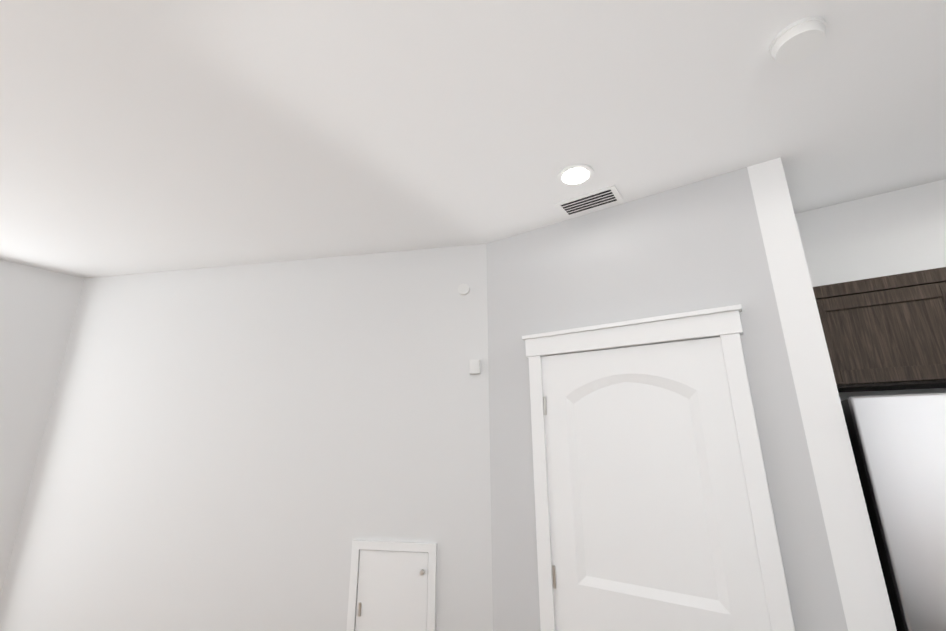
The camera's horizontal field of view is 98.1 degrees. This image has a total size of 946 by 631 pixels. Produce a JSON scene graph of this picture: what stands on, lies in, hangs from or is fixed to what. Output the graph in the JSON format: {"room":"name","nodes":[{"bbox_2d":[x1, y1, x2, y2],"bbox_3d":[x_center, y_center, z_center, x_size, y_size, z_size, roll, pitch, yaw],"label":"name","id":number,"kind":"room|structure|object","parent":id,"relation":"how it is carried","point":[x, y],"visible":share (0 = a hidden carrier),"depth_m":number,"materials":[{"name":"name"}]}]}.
{"room":"kitchen","nodes":[
{"label":"kitchen","id":0,"kind":"room"},
{"bbox_2d":[0,259,84,595],"bbox_3d":[-4.194,0.564,0.833,0.120,2.790,4.669,-11,-19,32],"label":"wall","id":1,"kind":"structure","parent":0,"point":[38,307],"depth_m":2.71,"materials":[{"name":"white paint"}]},
{"bbox_2d":[0,244,492,630],"bbox_3d":[-1.363,1.000,2.456,3.022,2.790,0.166,-3,-16,9],"label":"wall","id":2,"kind":"structure","parent":0,"point":[255,447],"depth_m":2.44,"materials":[{"name":"white paint"}]},
{"bbox_2d":[346,540,436,630],"bbox_3d":[-0.412,1.508,2.061,0.428,0.665,0.197,-11,-19,32],"label":"access panel","id":3,"kind":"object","parent":2,"relation":"attached to","point":[393,585],"depth_m":2.09,"materials":[{"name":"white paint"}]},
{"bbox_2d":[458,283,469,294],"bbox_3d":[-0.055,-0.157,2.460,0.070,0.070,0.016,-3,-16,10],"label":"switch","id":4,"kind":"object","parent":2,"relation":"attached to","point":[463,289],"visible":1,"depth_m":2.45,"materials":[{"name":"white plastic"}]},
{"bbox_2d":[469,359,480,373],"bbox_3d":[0.011,0.290,2.316,0.060,0.080,0.028,-3,-16,10],"label":"switch","id":5,"kind":"object","parent":2,"relation":"attached to","point":[474,366],"visible":1,"depth_m":2.30,"materials":[{"name":"white plastic"}]},
{"bbox_2d":[0,0,945,277],"bbox_3d":[-1.048,-1.107,0.314,6.428,0.100,6.590,-11,-19,32],"label":"ceiling","id":6,"kind":"structure","parent":0,"point":[142,136],"depth_m":1.50,"materials":[{"name":"white paint"}]},
{"bbox_2d":[557,164,593,185],"bbox_3d":[0.461,-0.629,1.846,0.160,0.011,0.160,-11,-19,32],"label":"recessed light","id":7,"kind":"object","parent":6,"relation":"in","point":[575,174],"visible":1,"depth_m":1.83,"materials":[{"name":"white plastic"}]},
{"bbox_2d":[555,184,622,216],"bbox_3d":[0.581,-0.570,2.063,0.300,0.010,0.150,-11,-19,32],"label":"ceiling vent","id":8,"kind":"object","parent":6,"relation":"in","point":[608,195],"visible":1,"depth_m":2.05,"materials":[{"name":"white plastic"}]},
{"bbox_2d":[769,16,826,64],"bbox_3d":[0.955,-0.800,1.206,0.136,0.036,0.136,-11,-19,32],"label":"smoke detector","id":9,"kind":"object","parent":6,"relation":"attached to","point":[798,40],"visible":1,"depth_m":1.18,"materials":[{"name":"white plastic"}]},
{"bbox_2d":[486,167,847,630],"bbox_3d":[0.678,0.811,1.838,1.370,2.790,0.120,-11,-19,32],"label":"wall","id":10,"kind":"structure","parent":0,"point":[696,246],"depth_m":1.93,"materials":[{"name":"white paint"}]},
{"bbox_2d":[541,337,770,630],"bbox_3d":[0.690,1.132,1.626,0.804,2.040,0.075,-11,-19,32],"label":"door","id":11,"kind":"structure","parent":10,"relation":"attached to","point":[651,525],"depth_m":1.72,"materials":[{"name":"white paint"}]},
{"bbox_2d":[522,304,794,630],"bbox_3d":[0.692,1.079,1.641,0.984,2.165,0.062,-11,-19,32],"label":"door frame","id":12,"kind":"structure","parent":10,"relation":"attached to","point":[724,324],"depth_m":1.75,"materials":[{"name":"white paint"}]},
{"bbox_2d":[747,157,896,630],"bbox_3d":[1.439,0.751,1.646,0.120,2.790,0.630,-11,-19,32],"label":"wall","id":13,"kind":"structure","parent":0,"point":[861,582],"depth_m":1.48,"materials":[{"name":"white paint"}]},
{"bbox_2d":[795,179,945,400],"bbox_3d":[2.465,0.680,1.423,2.085,2.790,0.120,-11,-19,32],"label":"wall","id":14,"kind":"structure","parent":0,"point":[900,231],"depth_m":1.99,"materials":[{"name":"white paint"}]},
{"bbox_2d":[813,267,945,391],"bbox_3d":[1.965,0.056,1.663,0.946,0.438,0.320,-11,-19,32],"label":"upper cabinet","id":15,"kind":"object","parent":14,"relation":"attached to","point":[883,333],"visible":0.75,"depth_m":1.65,"materials":[{"name":"brown wood"}]},
{"bbox_3d":[-1.028,1.675,-0.469,6.428,0.100,6.590,-11,-19,32],"label":"floor","id":16,"kind":"structure","parent":0,"visible":0},
{"bbox_2d":[841,393,945,630],"bbox_3d":[1.881,1.143,1.206,0.910,1.790,0.631,-11,-19,32],"label":"refrigerator","id":17,"kind":"object","parent":16,"relation":"on","point":[898,443],"visible":0.9,"depth_m":1.32,"materials":[{"name":"silver metal"}]}
]}

